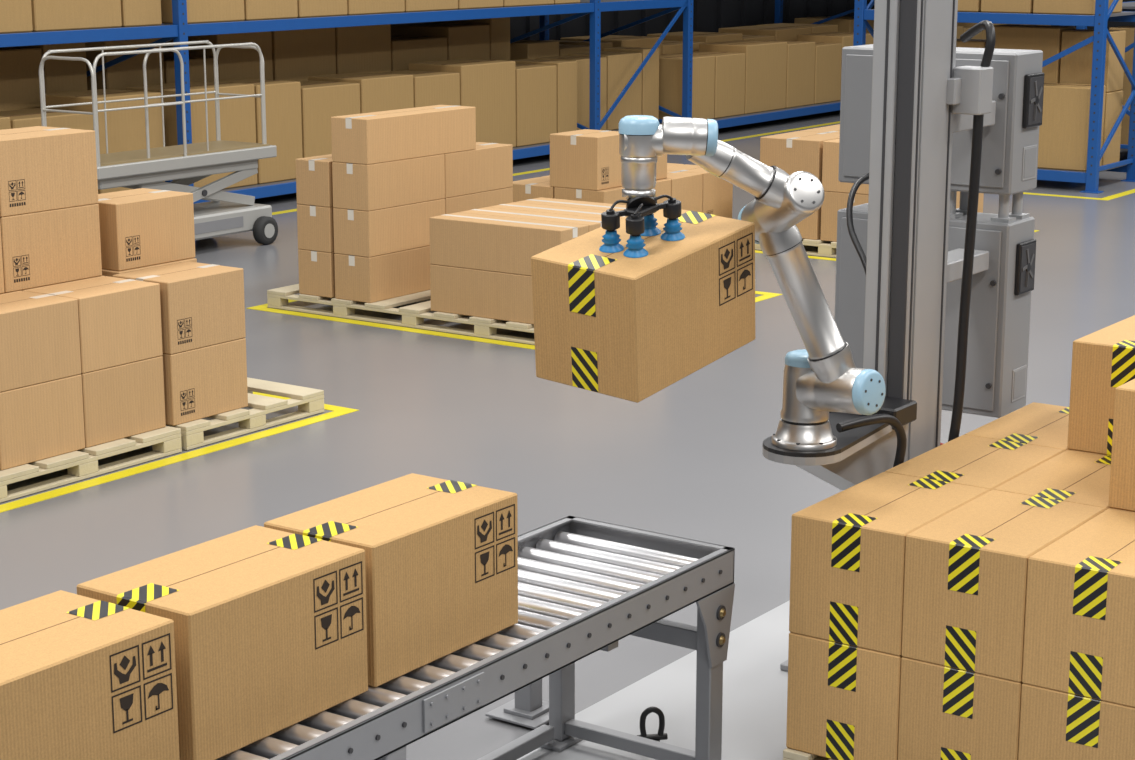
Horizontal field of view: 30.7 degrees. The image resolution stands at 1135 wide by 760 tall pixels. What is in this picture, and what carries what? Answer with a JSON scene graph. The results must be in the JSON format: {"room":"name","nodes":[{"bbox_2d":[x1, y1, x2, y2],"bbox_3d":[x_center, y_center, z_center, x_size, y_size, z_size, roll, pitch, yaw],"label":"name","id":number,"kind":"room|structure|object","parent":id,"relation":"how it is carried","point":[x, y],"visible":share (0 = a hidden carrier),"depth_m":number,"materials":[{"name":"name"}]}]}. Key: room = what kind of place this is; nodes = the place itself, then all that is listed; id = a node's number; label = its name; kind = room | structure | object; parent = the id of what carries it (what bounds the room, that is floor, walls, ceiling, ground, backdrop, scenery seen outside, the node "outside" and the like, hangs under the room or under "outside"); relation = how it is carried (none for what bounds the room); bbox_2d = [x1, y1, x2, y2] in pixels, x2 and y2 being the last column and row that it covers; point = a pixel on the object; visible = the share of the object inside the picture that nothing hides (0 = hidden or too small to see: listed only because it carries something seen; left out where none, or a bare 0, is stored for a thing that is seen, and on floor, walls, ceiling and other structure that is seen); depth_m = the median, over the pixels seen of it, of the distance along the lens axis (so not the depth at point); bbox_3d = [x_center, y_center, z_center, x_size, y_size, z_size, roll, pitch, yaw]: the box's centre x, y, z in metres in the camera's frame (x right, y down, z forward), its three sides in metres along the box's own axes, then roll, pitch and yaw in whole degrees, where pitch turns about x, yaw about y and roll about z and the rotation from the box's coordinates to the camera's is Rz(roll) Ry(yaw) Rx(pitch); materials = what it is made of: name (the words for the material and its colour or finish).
{"room":"workspace","nodes":[
{"label":"workspace","id":0,"kind":"room"},
{"bbox_2d":[0,110,1134,759],"bbox_3d":[5.457,-0.879,18.413,32.000,0.212,48.000,9,15,34],"label":"floor","id":1,"kind":"structure","parent":0,"point":[686,460],"depth_m":12.03,"materials":[{"name":"grey concrete"}]},
{"bbox_2d":[0,426,181,502],"bbox_3d":[-3.630,0.411,11.761,1.940,0.140,2.060,9,15,34],"label":"wooden pallet","id":2,"kind":"object","parent":1,"relation":"on","point":[81,464],"visible":0.55,"depth_m":11.48,"materials":[{"name":"brown wood"}]},
{"bbox_2d":[0,374,84,469],"bbox_3d":[-3.042,0.200,11.403,0.444,0.424,0.596,9,15,34],"label":"cardboard box","id":3,"kind":"object","parent":2,"relation":"on","point":[45,420],"visible":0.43,"depth_m":11.27,"materials":[{"name":"brown cardboard"}]},
{"bbox_2d":[0,291,80,391],"bbox_3d":[-3.042,-0.215,11.312,0.444,0.424,0.596,9,15,34],"label":"cardboard box","id":4,"kind":"object","parent":3,"relation":"on","point":[40,338],"visible":1,"depth_m":11.21,"materials":[{"name":"brown cardboard"}]},
{"bbox_2d":[81,356,165,447],"bbox_3d":[-2.693,0.093,11.889,0.444,0.424,0.611,9,15,34],"label":"cardboard box","id":5,"kind":"object","parent":2,"relation":"on","point":[125,400],"visible":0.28,"depth_m":11.75,"materials":[{"name":"brown cardboard"}]},
{"bbox_2d":[27,276,162,372],"bbox_3d":[-2.693,-0.322,11.797,0.444,0.424,0.611,9,15,34],"label":"cardboard box","id":6,"kind":"object","parent":5,"relation":"on","point":[120,318],"visible":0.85,"depth_m":11.68,"materials":[{"name":"brown cardboard"}]},
{"bbox_3d":[-3.776,0.246,11.191,0.494,0.424,0.596,9,15,34],"label":"cardboard box","id":7,"kind":"object","parent":2,"relation":"on","visible":0},
{"bbox_3d":[-3.776,-0.169,11.100,0.494,0.424,0.596,9,15,34],"label":"cardboard box","id":8,"kind":"object","parent":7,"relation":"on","visible":0},
{"bbox_2d":[0,223,4,293],"bbox_3d":[-3.518,-0.664,11.375,0.484,0.424,0.646,9,15,34],"label":"cardboard box","id":9,"kind":"object","parent":8,"relation":"on","point":[1,257],"visible":1,"depth_m":11.50,"materials":[{"name":"brown cardboard"}]},
{"bbox_3d":[-3.431,0.141,11.670,0.494,0.424,0.596,9,15,34],"label":"cardboard box","id":10,"kind":"object","parent":2,"relation":"on","visible":0},
{"bbox_3d":[-3.431,-0.274,11.579,0.494,0.424,0.596,9,15,34],"label":"cardboard box","id":11,"kind":"object","parent":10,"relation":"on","visible":0},
{"bbox_2d":[0,204,101,292],"bbox_3d":[-3.123,-0.785,11.922,0.485,0.424,0.716,9,15,34],"label":"cardboard box","id":12,"kind":"object","parent":11,"relation":"on","point":[44,248],"visible":0.88,"depth_m":11.77,"materials":[{"name":"brown cardboard"}]},
{"bbox_2d":[0,126,98,216],"bbox_3d":[-3.123,-1.200,11.831,0.485,0.424,0.716,9,15,34],"label":"cardboard box","id":13,"kind":"object","parent":12,"relation":"on","point":[42,168],"visible":1,"depth_m":11.70,"materials":[{"name":"brown cardboard"}]},
{"bbox_3d":[-3.081,0.034,12.156,0.494,0.424,0.611,9,15,34],"label":"cardboard box","id":14,"kind":"object","parent":2,"relation":"on","visible":0},
{"bbox_2d":[21,276,104,290],"bbox_3d":[-3.081,-0.381,12.064,0.494,0.424,0.611,9,15,34],"label":"cardboard box","id":15,"kind":"object","parent":14,"relation":"on","point":[97,276],"visible":0.11,"depth_m":11.87,"materials":[{"name":"brown cardboard"}]},
{"bbox_2d":[39,40,277,244],"bbox_3d":[-3.754,-2.131,19.193,0.920,1.914,2.280,9,15,34],"label":"scissor lift","id":16,"kind":"object","parent":1,"relation":"on","point":[225,213],"visible":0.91,"depth_m":19.26,"materials":[{"name":"paint"}]},
{"bbox_2d":[166,377,323,449],"bbox_3d":[-2.668,0.118,13.094,1.940,0.140,1.200,9,15,34],"label":"wooden pallet","id":17,"kind":"object","parent":1,"relation":"on","point":[310,401],"visible":0.32,"depth_m":12.65,"materials":[{"name":"brown wood"}]},
{"bbox_2d":[162,338,247,425],"bbox_3d":[-2.305,-0.021,12.408,0.465,0.424,0.626,9,15,34],"label":"cardboard box","id":18,"kind":"object","parent":17,"relation":"on","point":[207,381],"visible":0.68,"depth_m":12.24,"materials":[{"name":"brown cardboard"}]},
{"bbox_2d":[112,261,245,353],"bbox_3d":[-2.305,-0.436,12.316,0.465,0.424,0.626,9,15,34],"label":"cardboard box","id":19,"kind":"object","parent":18,"relation":"on","point":[202,304],"visible":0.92,"depth_m":12.17,"materials":[{"name":"brown cardboard"}]},
{"bbox_3d":[-2.657,-0.101,12.769,0.464,0.424,0.646,9,15,34],"label":"cardboard box","id":20,"kind":"object","parent":17,"relation":"on","visible":0},
{"bbox_2d":[102,258,196,276],"bbox_3d":[-2.657,-0.516,12.678,0.464,0.424,0.646,9,15,34],"label":"cardboard box","id":21,"kind":"object","parent":20,"relation":"on","point":[105,272],"visible":0.09,"depth_m":12.40,"materials":[{"name":"brown cardboard"}]},
{"bbox_2d":[98,188,194,270],"bbox_3d":[-2.656,-0.923,12.606,0.445,0.401,0.636,9,15,34],"label":"cardboard box","id":22,"kind":"object","parent":21,"relation":"on","point":[141,227],"visible":0.89,"depth_m":12.44,"materials":[{"name":"brown cardboard"}]},
{"bbox_2d":[267,284,534,344],"bbox_3d":[-0.427,-0.709,16.856,2.930,0.140,2.720,9,15,34],"label":"wooden pallet","id":23,"kind":"object","parent":1,"relation":"on","point":[413,314],"visible":0.23,"depth_m":15.93,"materials":[{"name":"brown wood"}]},
{"bbox_2d":[298,249,334,297],"bbox_3d":[-1.776,-0.903,16.578,0.344,0.356,0.746,9,15,34],"label":"cardboard box","id":24,"kind":"object","parent":23,"relation":"on","point":[316,268],"visible":0.42,"depth_m":16.27,"materials":[{"name":"brown cardboard"}]},
{"bbox_2d":[297,204,333,252],"bbox_3d":[-1.776,-1.252,16.501,0.344,0.356,0.746,9,15,34],"label":"cardboard box","id":25,"kind":"object","parent":24,"relation":"on","point":[315,224],"visible":0.42,"depth_m":16.19,"materials":[{"name":"brown cardboard"}]},
{"bbox_2d":[296,154,332,206],"bbox_3d":[-1.776,-1.600,16.424,0.344,0.356,0.746,9,15,34],"label":"cardboard box","id":26,"kind":"object","parent":25,"relation":"on","point":[314,180],"visible":0.48,"depth_m":16.12,"materials":[{"name":"brown cardboard"}]},
{"bbox_2d":[334,246,429,302],"bbox_3d":[-1.399,-0.872,16.438,0.364,0.356,0.946,9,15,34],"label":"cardboard box","id":27,"kind":"object","parent":23,"relation":"on","point":[396,274],"visible":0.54,"depth_m":16.13,"materials":[{"name":"brown cardboard"}]},
{"bbox_2d":[333,199,444,256],"bbox_3d":[-1.399,-1.221,16.362,0.364,0.356,0.946,9,15,34],"label":"cardboard box","id":28,"kind":"object","parent":27,"relation":"on","point":[373,233],"visible":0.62,"depth_m":16.06,"materials":[{"name":"brown cardboard"}]},
{"bbox_2d":[332,154,444,210],"bbox_3d":[-1.399,-1.570,16.285,0.364,0.356,0.946,9,15,34],"label":"cardboard box","id":29,"kind":"object","parent":28,"relation":"on","point":[377,186],"visible":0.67,"depth_m":16.01,"materials":[{"name":"brown cardboard"}]},
{"bbox_2d":[331,105,475,164],"bbox_3d":[-1.281,-1.950,16.373,0.364,0.346,1.356,9,15,34],"label":"cardboard box","id":30,"kind":"object","parent":29,"relation":"on","point":[408,133],"visible":1,"depth_m":16.10,"materials":[{"name":"brown cardboard"}]},
{"bbox_2d":[430,264,533,323],"bbox_3d":[-0.441,-0.655,15.451,1.216,0.356,0.354,9,15,34],"label":"cardboard box","id":31,"kind":"object","parent":23,"relation":"on","point":[455,290],"visible":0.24,"depth_m":15.37,"materials":[{"name":"brown cardboard"}]},
{"bbox_2d":[429,212,588,275],"bbox_3d":[-0.441,-1.004,15.374,1.216,0.356,0.354,9,15,34],"label":"cardboard box","id":32,"kind":"object","parent":31,"relation":"on","point":[462,240],"visible":0.87,"depth_m":15.27,"materials":[{"name":"brown cardboard"}]},
{"bbox_3d":[-0.864,-1.036,17.181,0.364,0.356,0.906,9,15,34],"label":"cardboard box","id":33,"kind":"object","parent":23,"relation":"on","visible":0},
{"bbox_2d":[444,187,512,213],"bbox_3d":[-0.864,-1.384,17.104,0.364,0.356,0.906,9,15,34],"label":"cardboard box","id":34,"kind":"object","parent":33,"relation":"on","point":[456,204],"visible":0.17,"depth_m":16.96,"materials":[{"name":"brown cardboard"}]},
{"bbox_2d":[444,142,512,197],"bbox_3d":[-0.864,-1.733,17.028,0.364,0.356,0.906,9,15,34],"label":"cardboard box","id":35,"kind":"object","parent":34,"relation":"on","point":[488,167],"visible":0.57,"depth_m":16.93,"materials":[{"name":"brown cardboard"}]},
{"bbox_3d":[-0.234,-0.719,15.739,1.216,0.356,0.354,9,15,34],"label":"cardboard box","id":36,"kind":"object","parent":23,"relation":"on","visible":0},
{"bbox_2d":[461,207,601,231],"bbox_3d":[-0.234,-1.067,15.662,1.216,0.356,0.354,9,15,34],"label":"cardboard box","id":37,"kind":"object","parent":36,"relation":"on","point":[593,223],"visible":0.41,"depth_m":15.58,"materials":[{"name":"brown cardboard"}]},
{"bbox_3d":[-0.027,-0.782,16.026,1.216,0.356,0.354,9,15,34],"label":"cardboard box","id":38,"kind":"object","parent":23,"relation":"on","visible":0},
{"bbox_2d":[490,202,624,218],"bbox_3d":[-0.027,-1.130,15.950,1.216,0.356,0.354,9,15,34],"label":"cardboard box","id":39,"kind":"object","parent":38,"relation":"on","point":[515,205],"visible":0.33,"depth_m":15.97,"materials":[{"name":"brown cardboard"}]},
{"bbox_3d":[0.180,-0.845,16.314,1.216,0.356,0.354,9,15,34],"label":"cardboard box","id":40,"kind":"object","parent":23,"relation":"on","visible":0},
{"bbox_2d":[518,197,625,210],"bbox_3d":[0.180,-1.194,16.237,1.216,0.356,0.354,9,15,34],"label":"cardboard box","id":41,"kind":"object","parent":40,"relation":"on","point":[541,201],"visible":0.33,"depth_m":16.26,"materials":[{"name":"brown cardboard"}]},
{"bbox_2d":[216,516,734,759],"bbox_3d":[-0.898,1.325,5.913,0.760,0.848,4.155,9,15,34],"label":"conveyor","id":42,"kind":"object","parent":1,"relation":"on","point":[585,586],"visible":0.59,"depth_m":6.92,"materials":[{"name":"metal"}]},
{"bbox_2d":[0,590,179,759],"bbox_3d":[-1.383,0.858,5.193,0.431,0.430,0.702,9,15,34],"label":"cardboard box","id":43,"kind":"object","parent":42,"relation":"on","point":[82,677],"visible":1,"depth_m":5.16,"materials":[{"name":"brown cardboard"}]},
{"bbox_2d":[77,525,367,759],"bbox_3d":[-0.951,0.726,5.792,0.431,0.430,0.702,9,15,34],"label":"cardboard box","id":44,"kind":"object","parent":42,"relation":"on","point":[270,625],"visible":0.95,"depth_m":5.65,"materials":[{"name":"brown cardboard"}]},
{"bbox_2d":[264,473,517,686],"bbox_3d":[-0.531,0.598,6.375,0.431,0.430,0.702,9,15,34],"label":"cardboard box","id":45,"kind":"object","parent":42,"relation":"on","point":[441,555],"visible":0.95,"depth_m":6.24,"materials":[{"name":"brown cardboard"}]},
{"bbox_2d":[485,679,548,728],"bbox_3d":[-0.151,1.192,8.010,0.240,0.208,0.240,9,15,34],"label":"post","id":46,"kind":"object","parent":1,"relation":"on","point":[528,709],"depth_m":7.98,"materials":[{"name":"grey metal"}]},
{"bbox_2d":[0,0,1062,203],"bbox_3d":[-0.346,-5.415,28.361,2.680,4.400,31.420,9,15,34],"label":"rack","id":47,"kind":"object","parent":1,"relation":"on","point":[179,30],"visible":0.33,"depth_m":24.70,"materials":[{"name":"blue metal"}]},
{"bbox_2d":[0,0,161,32],"bbox_3d":[-6.658,-3.577,18.520,1.100,1.032,7.170,9,15,34],"label":"stacked cardboard boxes","id":48,"kind":"object","parent":47,"relation":"in","point":[15,15],"visible":1,"depth_m":20.23},
{"bbox_2d":[0,42,164,193],"bbox_3d":[-7.125,-2.190,19.169,2.150,1.604,7.180,9,15,34],"label":"stacked cardboard boxes","id":49,"kind":"object","parent":47,"relation":"in","point":[65,81],"visible":0.38,"depth_m":21.14},
{"bbox_2d":[85,17,576,188],"bbox_3d":[-2.825,-3.525,25.129,2.150,1.652,7.220,9,15,34],"label":"stacked cardboard boxes","id":50,"kind":"object","parent":47,"relation":"in","point":[313,76],"visible":0.48,"depth_m":24.56},
{"bbox_2d":[161,0,579,22],"bbox_3d":[-2.354,-4.897,24.488,1.100,1.046,7.220,9,15,34],"label":"stacked cardboard boxes","id":51,"kind":"object","parent":47,"relation":"in","point":[198,11],"visible":0.91,"depth_m":22.94},
{"bbox_2d":[510,40,658,130],"bbox_3d":[-0.063,-4.194,29.220,1.900,1.202,2.070,9,15,34],"label":"stacked cardboard boxes","id":52,"kind":"object","parent":47,"relation":"in","point":[618,65],"visible":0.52,"depth_m":28.72},
{"bbox_2d":[560,23,873,119],"bbox_3d":[2.688,-4.960,32.829,2.150,1.149,6.670,9,15,34],"label":"stacked cardboard boxes","id":53,"kind":"object","parent":47,"relation":"in","point":[741,70],"visible":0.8,"depth_m":31.49},
{"bbox_2d":[794,16,1050,38],"bbox_3d":[6.689,-6.198,38.375,2.150,1.186,6.370,9,15,34],"label":"stacked cardboard boxes","id":54,"kind":"object","parent":47,"relation":"in","point":[845,23],"visible":0.12,"depth_m":36.24},
{"bbox_2d":[637,706,667,741],"bbox_3d":[0.315,1.288,7.695,0.113,0.156,0.060,-2,13,-10],"label":"shackle","id":55,"kind":"object","parent":1,"relation":"on","point":[661,735],"visible":0.82,"depth_m":7.68,"materials":[{"name":"black metal"}]},
{"bbox_2d":[755,239,836,257],"bbox_3d":[3.108,-1.433,20.148,1.630,0.140,2.540,9,15,34],"label":"wooden pallet","id":56,"kind":"object","parent":1,"relation":"on","point":[825,248],"visible":0.05,"depth_m":19.16,"materials":[{"name":"brown wood"}]},
{"bbox_2d":[796,207,820,239],"bbox_3d":[2.269,-1.627,19.632,0.625,0.458,0.736,9,15,34],"label":"cardboard box","id":57,"kind":"object","parent":56,"relation":"on","point":[810,227],"visible":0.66,"depth_m":19.23,"materials":[{"name":"brown cardboard"}]},
{"bbox_2d":[760,131,839,182],"bbox_3d":[2.269,-2.076,19.533,0.625,0.458,0.736,9,15,34],"label":"cardboard box","id":58,"kind":"object","parent":57,"relation":"on","point":[791,152],"visible":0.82,"depth_m":19.23,"materials":[{"name":"brown cardboard"}]},
{"bbox_2d":[820,191,868,241],"bbox_3d":[2.809,-1.545,19.261,0.625,0.458,0.736,9,15,34],"label":"cardboard box","id":59,"kind":"object","parent":56,"relation":"on","point":[833,201],"visible":0.06,"depth_m":19.07,"materials":[{"name":"brown cardboard"}]},
{"bbox_2d":[822,138,868,194],"bbox_3d":[2.809,-1.994,19.162,0.625,0.458,0.736,9,15,34],"label":"cardboard box","id":60,"kind":"object","parent":59,"relation":"on","point":[830,182],"visible":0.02,"depth_m":18.98,"materials":[{"name":"brown cardboard"}]},
{"bbox_2d":[956,191,983,212],"bbox_3d":[3.672,-1.808,20.459,0.624,0.458,0.736,9,15,34],"label":"cardboard box","id":61,"kind":"object","parent":56,"relation":"on","point":[981,195],"visible":0.02,"depth_m":20.51,"materials":[{"name":"brown cardboard"}]},
{"bbox_3d":[2.701,-1.758,20.231,0.624,0.458,0.736,9,15,34],"label":"cardboard box","id":62,"kind":"object","parent":56,"relation":"on","visible":0},
{"bbox_2d":[801,125,839,133],"bbox_3d":[2.701,-2.208,20.133,0.624,0.458,0.736,9,15,34],"label":"cardboard box","id":63,"kind":"object","parent":62,"relation":"on","point":[834,128],"visible":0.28,"depth_m":20.09,"materials":[{"name":"brown cardboard"}]},
{"bbox_2d":[783,748,833,759],"bbox_3d":[1.915,1.268,7.820,1.310,0.140,2.150,9,15,34],"label":"wooden pallet","id":64,"kind":"object","parent":1,"relation":"on","point":[788,753],"visible":0.06,"depth_m":7.30,"materials":[{"name":"brown wood"}]},
{"bbox_2d":[786,632,901,759],"bbox_3d":[1.149,1.058,7.443,0.430,0.430,0.702,9,15,34],"label":"cardboard box","id":65,"kind":"object","parent":64,"relation":"on","point":[843,700],"visible":0.45,"depth_m":7.16,"materials":[{"name":"brown cardboard"}]},
{"bbox_2d":[789,472,989,655],"bbox_3d":[1.149,0.637,7.351,0.430,0.430,0.702,9,15,34],"label":"cardboard box","id":66,"kind":"object","parent":65,"relation":"on","point":[847,568],"visible":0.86,"depth_m":7.10,"materials":[{"name":"brown cardboard"}]},
{"bbox_2d":[898,657,1022,759],"bbox_3d":[1.503,1.111,7.200,0.430,0.430,0.702,9,15,34],"label":"cardboard box","id":67,"kind":"object","parent":64,"relation":"on","point":[946,713],"visible":0.42,"depth_m":6.91,"materials":[{"name":"brown cardboard"}]},
{"bbox_2d":[901,490,1105,681],"bbox_3d":[1.503,0.691,7.107,0.430,0.430,0.702,9,15,34],"label":"cardboard box","id":68,"kind":"object","parent":67,"relation":"on","point":[964,599],"visible":0.86,"depth_m":6.86,"materials":[{"name":"brown cardboard"}]},
{"bbox_2d":[1018,683,1134,759],"bbox_3d":[1.857,1.165,6.956,0.430,0.430,0.702,9,15,34],"label":"cardboard box","id":69,"kind":"object","parent":64,"relation":"on","point":[1054,724],"visible":0.65,"depth_m":6.67,"materials":[{"name":"brown cardboard"}]},
{"bbox_2d":[1022,509,1134,706],"bbox_3d":[1.857,0.744,6.864,0.430,0.430,0.702,9,15,34],"label":"cardboard box","id":70,"kind":"object","parent":69,"relation":"on","point":[1079,632],"visible":1,"depth_m":6.62,"materials":[{"name":"brown cardboard"}]},
{"bbox_3d":[1.554,0.934,8.005,0.430,0.430,0.702,9,15,34],"label":"cardboard box","id":71,"kind":"object","parent":64,"relation":"on","visible":0},
{"bbox_2d":[885,435,1064,490],"bbox_3d":[1.554,0.514,7.912,0.430,0.430,0.702,9,15,34],"label":"cardboard box","id":72,"kind":"object","parent":71,"relation":"on","point":[974,461],"visible":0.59,"depth_m":7.85,"materials":[{"name":"brown cardboard"}]},
{"bbox_3d":[1.908,0.988,7.761,0.430,0.430,0.702,9,15,34],"label":"cardboard box","id":73,"kind":"object","parent":64,"relation":"on","visible":0},
{"bbox_2d":[993,450,1110,509],"bbox_3d":[1.908,0.567,7.669,0.430,0.430,0.702,9,15,34],"label":"cardboard box","id":74,"kind":"object","parent":73,"relation":"on","point":[1069,476],"visible":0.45,"depth_m":7.58,"materials":[{"name":"brown cardboard"}]},
{"bbox_3d":[2.262,1.041,7.518,0.430,0.430,0.702,9,15,34],"label":"cardboard box","id":75,"kind":"object","parent":64,"relation":"on","visible":0},
{"bbox_2d":[1109,508,1134,512],"bbox_3d":[2.262,0.621,7.425,0.430,0.430,0.702,9,15,34],"label":"cardboard box","id":76,"kind":"object","parent":75,"relation":"on","point":[1109,508],"visible":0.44,"depth_m":7.20,"materials":[{"name":"brown cardboard"}]},
{"bbox_2d":[1108,379,1134,511],"bbox_3d":[2.262,0.200,7.333,0.430,0.430,0.702,9,15,34],"label":"cardboard box","id":77,"kind":"object","parent":76,"relation":"on","point":[1122,472],"visible":1,"depth_m":7.15,"materials":[{"name":"brown cardboard"}]},
{"bbox_3d":[1.959,0.811,8.566,0.430,0.430,0.702,9,15,34],"label":"cardboard box","id":78,"kind":"object","parent":64,"relation":"on","visible":0},
{"bbox_2d":[964,402,1068,450],"bbox_3d":[1.959,0.390,8.474,0.430,0.430,0.702,9,15,34],"label":"cardboard box","id":79,"kind":"object","parent":78,"relation":"on","point":[1038,424],"visible":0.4,"depth_m":8.38,"materials":[{"name":"brown cardboard"}]},
{"bbox_3d":[2.313,0.864,8.323,0.430,0.430,0.702,9,15,34],"label":"cardboard box","id":80,"kind":"object","parent":64,"relation":"on","visible":0},
{"bbox_2d":[1068,449,1110,455],"bbox_3d":[2.313,0.444,8.230,0.430,0.430,0.702,9,15,34],"label":"cardboard box","id":81,"kind":"object","parent":80,"relation":"on","point":[1068,449],"visible":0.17,"depth_m":7.98,"materials":[{"name":"brown cardboard"}]},
{"bbox_2d":[1067,315,1134,454],"bbox_3d":[2.313,0.024,8.138,0.430,0.430,0.702,9,15,34],"label":"cardboard box","id":82,"kind":"object","parent":81,"relation":"on","point":[1103,360],"visible":0.79,"depth_m":7.93,"materials":[{"name":"brown cardboard"}]},
{"bbox_2d":[762,0,995,670],"bbox_3d":[1.129,-0.830,7.938,0.641,4.188,1.640,9,15,34],"label":"column","id":83,"kind":"structure","parent":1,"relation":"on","point":[920,98],"depth_m":7.98,"materials":[{"name":"grey metal"}]},
{"bbox_2d":[599,115,885,450],"bbox_3d":[0.633,-0.305,7.105,0.657,1.223,0.982,9,15,34],"label":"robot arm","id":84,"kind":"object","parent":83,"relation":"attached to","point":[822,378],"depth_m":7.09},
{"bbox_2d":[531,209,754,402],"bbox_3d":[0.268,-0.274,7.046,0.458,0.556,0.759,10,16,38],"label":"cardboard box","id":85,"kind":"object","parent":84,"relation":"hanging from","point":[618,325],"visible":0.99,"depth_m":6.84,"materials":[{"name":"brown cardboard"}]},
{"bbox_2d":[834,191,1035,417],"bbox_3d":[1.585,-0.368,8.954,0.831,0.944,0.305,9,15,34],"label":"cabinet","id":86,"kind":"object","parent":83,"relation":"attached to","point":[1000,302],"visible":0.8,"depth_m":8.74,"materials":[{"name":"grey metal"}]},
{"bbox_2d":[838,44,1044,194],"bbox_3d":[1.585,-1.113,8.790,0.831,0.580,0.305,9,15,34],"label":"cabinet","id":87,"kind":"object","parent":86,"relation":"on","point":[1009,157],"visible":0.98,"depth_m":8.59,"materials":[{"name":"grey metal"}]},
{"bbox_2d":[853,0,1134,193],"bbox_3d":[5.161,-4.609,24.694,3.250,4.400,1.480,9,15,34],"label":"rack","id":88,"kind":"object","parent":1,"relation":"on","point":[862,12],"visible":0.52,"depth_m":23.80,"materials":[{"name":"blue metal"}]},
{"bbox_2d":[958,0,1121,14],"bbox_3d":[5.124,-4.808,24.551,2.720,0.846,0.900,9,15,34],"label":"stacked cardboard boxes","id":89,"kind":"object","parent":88,"relation":"in","point":[1080,7],"visible":0.66,"depth_m":23.96},
{"bbox_2d":[956,24,1125,170],"bbox_3d":[5.177,-3.454,24.936,2.730,1.596,1.100,9,15,34],"label":"stacked cardboard boxes","id":90,"kind":"object","parent":88,"relation":"in","point":[1063,131],"visible":0.27,"depth_m":24.27},
{"bbox_2d":[1076,1,1134,150],"bbox_3d":[8.689,-5.362,28.120,1.480,4.400,5.820,9,15,34],"label":"rack","id":91,"kind":"object","parent":1,"relation":"on","point":[1126,6],"visible":0.08,"depth_m":26.30,"materials":[{"name":"blue metal"}]},
{"bbox_2d":[1109,26,1134,144],"bbox_3d":[8.748,-4.165,28.291,0.900,1.545,5.220,9,15,34],"label":"stacked cardboard boxes","id":92,"kind":"object","parent":91,"relation":"in","point":[1130,30],"visible":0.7,"depth_m":26.30},
{"bbox_3d":[0.531,-1.313,19.602,1.400,0.140,2.420,9,15,34],"label":"wooden pallet","id":93,"kind":"object","parent":1,"relation":"on","visible":0},
{"bbox_2d":[513,177,553,201],"bbox_3d":[-0.200,-1.540,18.996,0.544,0.561,0.546,9,15,34],"label":"cardboard box","id":94,"kind":"object","parent":93,"relation":"on","point":[532,188],"visible":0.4,"depth_m":18.75,"materials":[{"name":"brown cardboard"}]},
{"bbox_2d":[554,186,626,204],"bbox_3d":[0.259,-1.470,18.681,0.545,0.561,0.546,9,15,34],"label":"cardboard box","id":95,"kind":"object","parent":93,"relation":"on","point":[611,195],"visible":0.17,"depth_m":18.40,"materials":[{"name":"brown cardboard"}]},
{"bbox_2d":[550,129,621,190],"bbox_3d":[0.215,-1.984,18.611,0.525,0.471,0.566,9,15,34],"label":"cardboard box","id":96,"kind":"object","parent":95,"relation":"on","point":[587,159],"visible":0.95,"depth_m":18.39,"materials":[{"name":"brown cardboard"}]},
{"bbox_2d":[653,179,670,203],"bbox_3d":[0.581,-1.569,19.128,0.545,0.561,0.546,9,15,34],"label":"cardboard box","id":97,"kind":"object","parent":93,"relation":"on","point":[663,186],"visible":0.02,"depth_m":19.04,"materials":[{"name":"brown cardboard"}]},
{"bbox_2d":[656,154,666,179],"bbox_3d":[0.551,-2.004,19.097,0.524,0.301,0.556,9,15,34],"label":"cardboard box","id":98,"kind":"object","parent":97,"relation":"on","point":[661,165],"visible":0.04,"depth_m":19.10,"materials":[{"name":"brown cardboard"}]},
{"bbox_2d":[667,163,683,166],"bbox_3d":[0.767,-1.834,20.337,0.544,0.561,0.546,9,15,34],"label":"cardboard box","id":99,"kind":"object","parent":93,"relation":"on","point":[668,164],"visible":0.04,"depth_m":20.31,"materials":[{"name":"brown cardboard"}]},
{"bbox_2d":[664,171,702,212],"bbox_3d":[0.903,-1.667,19.575,0.545,0.561,0.546,9,15,34],"label":"cardboard box","id":100,"kind":"object","parent":93,"relation":"on","point":[686,187],"visible":0.16,"depth_m":19.43,"materials":[{"name":"brown cardboard"}]},
{"bbox_2d":[667,164,732,217],"bbox_3d":[1.226,-1.765,20.022,0.545,0.561,0.546,9,15,34],"label":"cardboard box","id":101,"kind":"object","parent":93,"relation":"on","point":[717,193],"visible":0.31,"depth_m":19.86,"materials":[{"name":"brown cardboard"}]},
{"bbox_2d":[390,0,874,39],"bbox_3d":[-5.009,-6.460,24.731,0.400,8.000,48.000,9,15,34],"label":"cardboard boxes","id":102,"kind":"structure","parent":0,"point":[708,15],"depth_m":35.27},
{"bbox_2d":[1051,0,1134,29],"bbox_3d":[20.525,-8.875,35.720,28.800,8.000,0.200,9,15,34],"label":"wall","id":103,"kind":"structure","parent":0,"point":[1109,23],"depth_m":42.57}
]}

